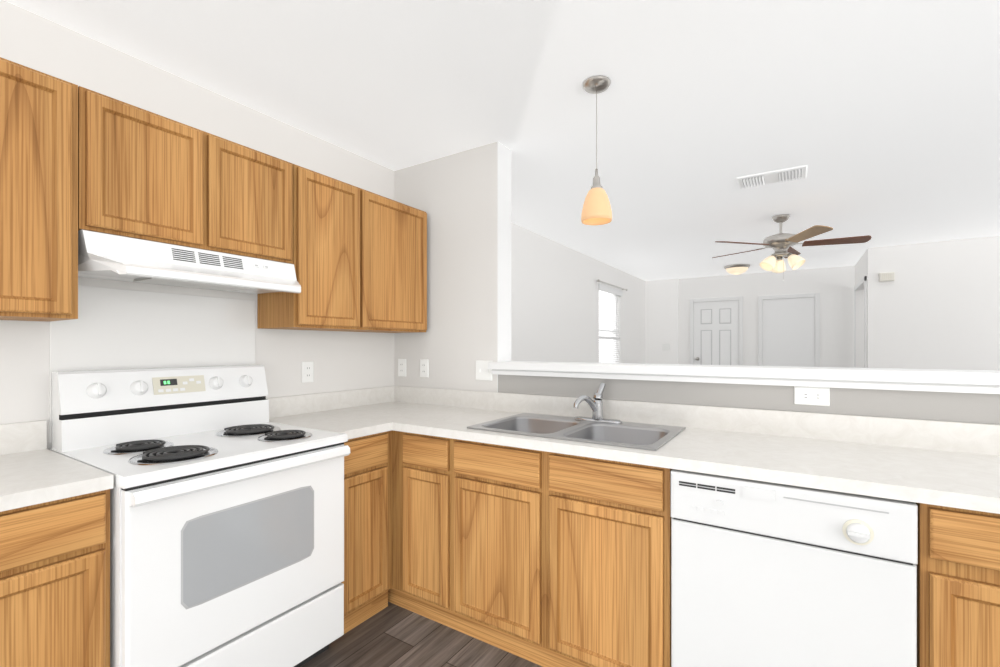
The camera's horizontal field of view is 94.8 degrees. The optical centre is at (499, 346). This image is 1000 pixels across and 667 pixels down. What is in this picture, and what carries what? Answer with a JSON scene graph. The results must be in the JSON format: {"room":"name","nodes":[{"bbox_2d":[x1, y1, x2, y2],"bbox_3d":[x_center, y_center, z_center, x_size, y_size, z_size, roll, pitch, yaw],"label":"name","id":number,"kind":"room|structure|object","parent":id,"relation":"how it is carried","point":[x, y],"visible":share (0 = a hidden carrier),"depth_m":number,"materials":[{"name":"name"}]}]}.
{"room":"kitchen","nodes":[
{"label":"kitchen","id":0,"kind":"room"},
{"bbox_2d":[0,0,644,449],"bbox_3d":[-0.193,0.050,4.040,0.150,2.460,10.550,0,0,33],"label":"wall","id":1,"kind":"structure","parent":0,"point":[554,302],"depth_m":2.46,"materials":[{"name":"white paint"}]},
{"bbox_2d":[0,57,87,321],"bbox_3d":[-1.699,-0.470,1.252,0.324,0.760,0.771,0,0,33],"label":"upper cabinet","id":2,"kind":"object","parent":1,"relation":"attached to","point":[74,159],"depth_m":1.42,"materials":[{"name":"brown wood"}]},
{"bbox_2d":[50,285,255,442],"bbox_3d":[-1.423,0.060,1.979,0.006,0.580,0.752,0,0,33],"label":"backsplash panel","id":3,"kind":"object","parent":1,"relation":"attached to","point":[111,328],"visible":0.55,"depth_m":1.92,"materials":[{"name":"white paint"}]},
{"bbox_2d":[78,230,300,293],"bbox_3d":[-1.224,-0.307,1.857,0.470,0.150,0.750,0,0,33],"label":"range hood","id":4,"kind":"object","parent":1,"relation":"attached to","point":[112,257],"visible":0.92,"depth_m":1.70,"materials":[{"name":"white metal"}]},
{"bbox_2d":[88,89,299,328],"bbox_3d":[-1.286,-0.470,1.896,0.324,0.760,0.765,0,0,33],"label":"upper cabinet","id":5,"kind":"object","parent":1,"relation":"attached to","point":[152,176],"depth_m":1.76,"materials":[{"name":"brown wood"}]},
{"bbox_2d":[302,361,313,382],"bbox_3d":[-1.061,0.140,2.541,0.008,0.117,0.072,0,0,33],"label":"outlet","id":6,"kind":"object","parent":1,"relation":"attached to","point":[307,371],"visible":1,"depth_m":2.54,"materials":[{"name":"white plastic"}]},
{"bbox_2d":[286,166,426,332],"bbox_3d":[-0.833,-0.470,2.601,0.324,0.760,0.918,0,0,33],"label":"upper cabinet","id":7,"kind":"object","parent":1,"relation":"attached to","point":[363,253],"depth_m":2.44,"materials":[{"name":"brown wood"}]},
{"bbox_2d":[598,283,622,362],"bbox_3d":[1.565,-0.229,6.737,0.175,1.267,0.990,0,0,33],"label":"window blinds","id":8,"kind":"object","parent":1,"relation":"attached to","point":[606,331],"visible":0.5,"depth_m":6.84,"materials":[{"name":"white plastic"}]},
{"bbox_2d":[597,279,627,290],"bbox_3d":[1.635,-0.885,6.686,0.065,0.032,1.240,0,0,33],"label":"curtain rod","id":9,"kind":"object","parent":1,"relation":"attached to","point":[598,280],"visible":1,"depth_m":6.60,"materials":[{"name":"silver metal"}]},
{"bbox_2d":[301,602,541,666],"bbox_3d":[3.099,1.330,2.550,7.300,0.100,11.900,0,0,33],"label":"floor","id":10,"kind":"structure","parent":0,"point":[391,635],"depth_m":1.96,"materials":[{"name":"brown wood"}]},
{"bbox_2d":[0,489,109,666],"bbox_3d":[-1.582,0.843,1.151,0.629,0.874,0.788,0,0,33],"label":"base cabinet","id":11,"kind":"object","parent":10,"relation":"on","point":[55,583],"visible":0.92,"depth_m":1.22,"materials":[{"name":"brown wood"}]},
{"bbox_2d":[0,420,112,511],"bbox_3d":[-1.581,0.334,1.150,0.633,0.140,0.788,0,0,33],"label":"countertop","id":12,"kind":"structure","parent":11,"relation":"on","point":[31,473],"depth_m":1.34,"materials":[{"name":"laminate"}]},
{"bbox_2d":[50,365,349,666],"bbox_3d":[-1.108,0.685,1.772,0.701,1.190,0.757,0,0,33],"label":"stove","id":13,"kind":"object","parent":10,"relation":"on","point":[226,523],"visible":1,"depth_m":1.62,"materials":[{"name":"white metal"},{"name":"black metal"},{"name":"chrome"}]},
{"bbox_2d":[341,430,671,666],"bbox_3d":[-0.160,0.843,2.179,1.913,0.874,0.942,0,0,33],"label":"base cabinet","id":14,"kind":"object","parent":10,"relation":"on","point":[545,559],"visible":0.83,"depth_m":1.86,"materials":[{"name":"brown wood"}]},
{"bbox_2d":[266,393,395,438],"bbox_3d":[-0.859,0.334,2.249,0.660,0.140,0.304,0,0,33],"label":"countertop","id":15,"kind":"structure","parent":14,"relation":"on","point":[353,415],"depth_m":2.43,"materials":[{"name":"laminate"}]},
{"bbox_2d":[320,386,999,513],"bbox_3d":[0.568,0.334,1.892,3.448,0.140,0.638,0,0,33],"label":"countertop","id":16,"kind":"structure","parent":14,"relation":"on","point":[947,464],"depth_m":1.67,"materials":[{"name":"laminate"}]},
{"bbox_2d":[467,413,685,450],"bbox_3d":[0.338,0.451,2.049,0.825,0.185,0.517,0,0,33],"label":"sink","id":17,"kind":"object","parent":16,"relation":"in","point":[653,437],"visible":0.48,"depth_m":2.08,"materials":[{"name":"silver metal"}]},
{"bbox_2d":[573,383,621,422],"bbox_3d":[0.439,0.266,2.165,0.240,0.183,0.201,0,0,33],"label":"faucet","id":18,"kind":"object","parent":16,"relation":"on","point":[596,404],"visible":1,"depth_m":2.19,"materials":[{"name":"silver metal"}]},
{"bbox_2d":[671,469,917,666],"bbox_3d":[0.977,0.846,1.597,0.617,0.868,0.637,0,0,33],"label":"dishwasher","id":19,"kind":"object","parent":10,"relation":"on","point":[766,574],"visible":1,"depth_m":1.34,"materials":[{"name":"white metal"}]},
{"bbox_2d":[916,503,999,666],"bbox_3d":[1.641,0.843,1.209,0.905,0.874,0.629,0,0,33],"label":"base cabinet","id":20,"kind":"object","parent":10,"relation":"on","point":[958,595],"visible":0.67,"depth_m":1.16,"materials":[{"name":"brown wood"}]},
{"bbox_2d":[4,0,999,280],"bbox_3d":[3.099,-1.230,2.550,7.300,0.100,11.900,0,0,33],"label":"ceiling","id":21,"kind":"structure","parent":0,"point":[880,118],"depth_m":2.19,"materials":[{"name":"paint"}]},
{"bbox_2d":[581,75,611,225],"bbox_3d":[0.433,-0.870,2.063,0.138,0.620,0.138,0,0,33],"label":"pendant light","id":22,"kind":"object","parent":21,"relation":"hanging from","point":[596,209],"visible":1,"depth_m":2.03,"materials":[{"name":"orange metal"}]},
{"bbox_2d":[724,264,749,274],"bbox_3d":[3.467,-1.117,6.734,0.350,0.126,0.350,0,0,33],"label":"flush-mount light","id":23,"kind":"object","parent":21,"relation":"attached to","point":[735,269],"visible":1,"depth_m":6.63,"materials":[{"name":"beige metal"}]},
{"bbox_2d":[737,165,806,188],"bbox_3d":[1.892,-1.169,3.206,0.410,0.021,0.250,0,0,33],"label":"ceiling vent","id":24,"kind":"object","parent":21,"relation":"in","point":[780,176],"visible":0.98,"depth_m":3.19,"materials":[{"name":"white metal"}]},
{"bbox_2d":[712,214,871,281],"bbox_3d":[2.579,-0.878,4.178,1.256,0.604,1.249,0,0,33],"label":"ceiling fan","id":25,"kind":"object","parent":21,"relation":"hanging from","point":[780,244],"visible":1,"depth_m":4.08,"materials":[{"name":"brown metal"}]},
{"bbox_2d":[394,141,999,424],"bbox_3d":[2.275,0.050,1.267,7.000,2.460,0.150,0,0,33],"label":"wall","id":26,"kind":"structure","parent":0,"point":[462,200],"depth_m":2.71,"materials":[{"name":"white paint"}]},
{"bbox_2d":[398,359,405,376],"bbox_3d":[-0.650,0.140,3.050,0.072,0.117,0.008,0,0,33],"label":"electrical outlet","id":27,"kind":"object","parent":26,"relation":"attached to","point":[401,367],"visible":1,"depth_m":3.04,"materials":[{"name":"white plastic"}]},
{"bbox_2d":[420,359,428,377],"bbox_3d":[-0.486,0.140,2.945,0.072,0.117,0.008,0,0,33],"label":"electrical outlet","id":28,"kind":"object","parent":26,"relation":"attached to","point":[424,368],"visible":1,"depth_m":2.94,"materials":[{"name":"white plastic"}]},
{"bbox_2d":[476,360,492,380],"bbox_3d":[-0.096,0.140,2.692,0.118,0.117,0.012,0,0,33],"label":"double light switch","id":29,"kind":"object","parent":26,"relation":"attached to","point":[483,372],"visible":0.85,"depth_m":2.69,"materials":[{"name":"white plastic"}]},
{"bbox_2d":[488,361,999,393],"bbox_3d":[2.607,0.123,1.048,6.205,0.071,0.240,0,0,33],"label":"bar ledge","id":30,"kind":"structure","parent":26,"relation":"on","point":[963,381],"depth_m":1.87,"materials":[{"name":"white"}]},
{"bbox_2d":[794,386,829,405],"bbox_3d":[1.243,0.198,1.834,0.117,0.072,0.008,0,0,33],"label":"outlet","id":31,"kind":"object","parent":26,"relation":"attached to","point":[819,396],"visible":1,"depth_m":1.83,"materials":[{"name":"white plastic"}]},
{"bbox_2d":[645,265,854,367],"bbox_3d":[5.611,0.050,6.463,7.000,2.460,0.200,0,0,33],"label":"wall","id":32,"kind":"structure","parent":0,"point":[667,311],"depth_m":7.41,"materials":[{"name":"white paint"}]},
{"bbox_2d":[662,344,669,349],"bbox_3d":[2.911,0.010,8.070,0.118,0.117,0.012,0,0,33],"label":"light switch","id":33,"kind":"object","parent":32,"relation":"attached to","point":[665,346],"visible":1,"depth_m":8.07,"materials":[{"name":"white plastic"}]},
{"bbox_2d":[690,296,742,364],"bbox_3d":[3.587,0.233,7.660,0.810,2.095,0.070,0,0,33],"label":"entry door","id":34,"kind":"structure","parent":32,"relation":"in","point":[716,331],"depth_m":7.68,"materials":[{"name":"white wood"}]},
{"bbox_2d":[758,293,819,366],"bbox_3d":[4.463,0.237,7.128,0.810,2.085,0.020,0,0,33],"label":"closet door","id":35,"kind":"structure","parent":32,"relation":"in","point":[788,329],"depth_m":7.12,"materials":[{"name":"white wood"}]},
{"bbox_2d":[855,255,862,367],"bbox_3d":[4.862,0.050,6.112,0.120,2.460,1.300,0,0,33],"label":"wall","id":36,"kind":"structure","parent":0,"point":[859,265],"depth_m":6.55,"materials":[{"name":"white paint"}]},
{"bbox_2d":[854,276,866,367],"bbox_3d":[4.784,0.211,6.119,0.018,2.138,1.228,0,0,33],"label":"door frame","id":37,"kind":"structure","parent":36,"relation":"attached to","point":[861,282],"depth_m":5.62,"materials":[{"name":"white wood"}]},
{"bbox_2d":[863,236,999,369],"bbox_3d":[6.111,0.050,4.466,4.000,2.460,0.120,0,0,33],"label":"wall","id":38,"kind":"structure","parent":0,"point":[935,305],"depth_m":5.17,"materials":[{"name":"white paint"}]},
{"bbox_2d":[879,272,894,281],"bbox_3d":[4.530,-0.815,5.386,0.135,0.100,0.039,0,0,33],"label":"door chime","id":39,"kind":"object","parent":38,"relation":"attached to","point":[887,276],"visible":1,"depth_m":5.37,"materials":[{"name":"white plastic"}]}
]}

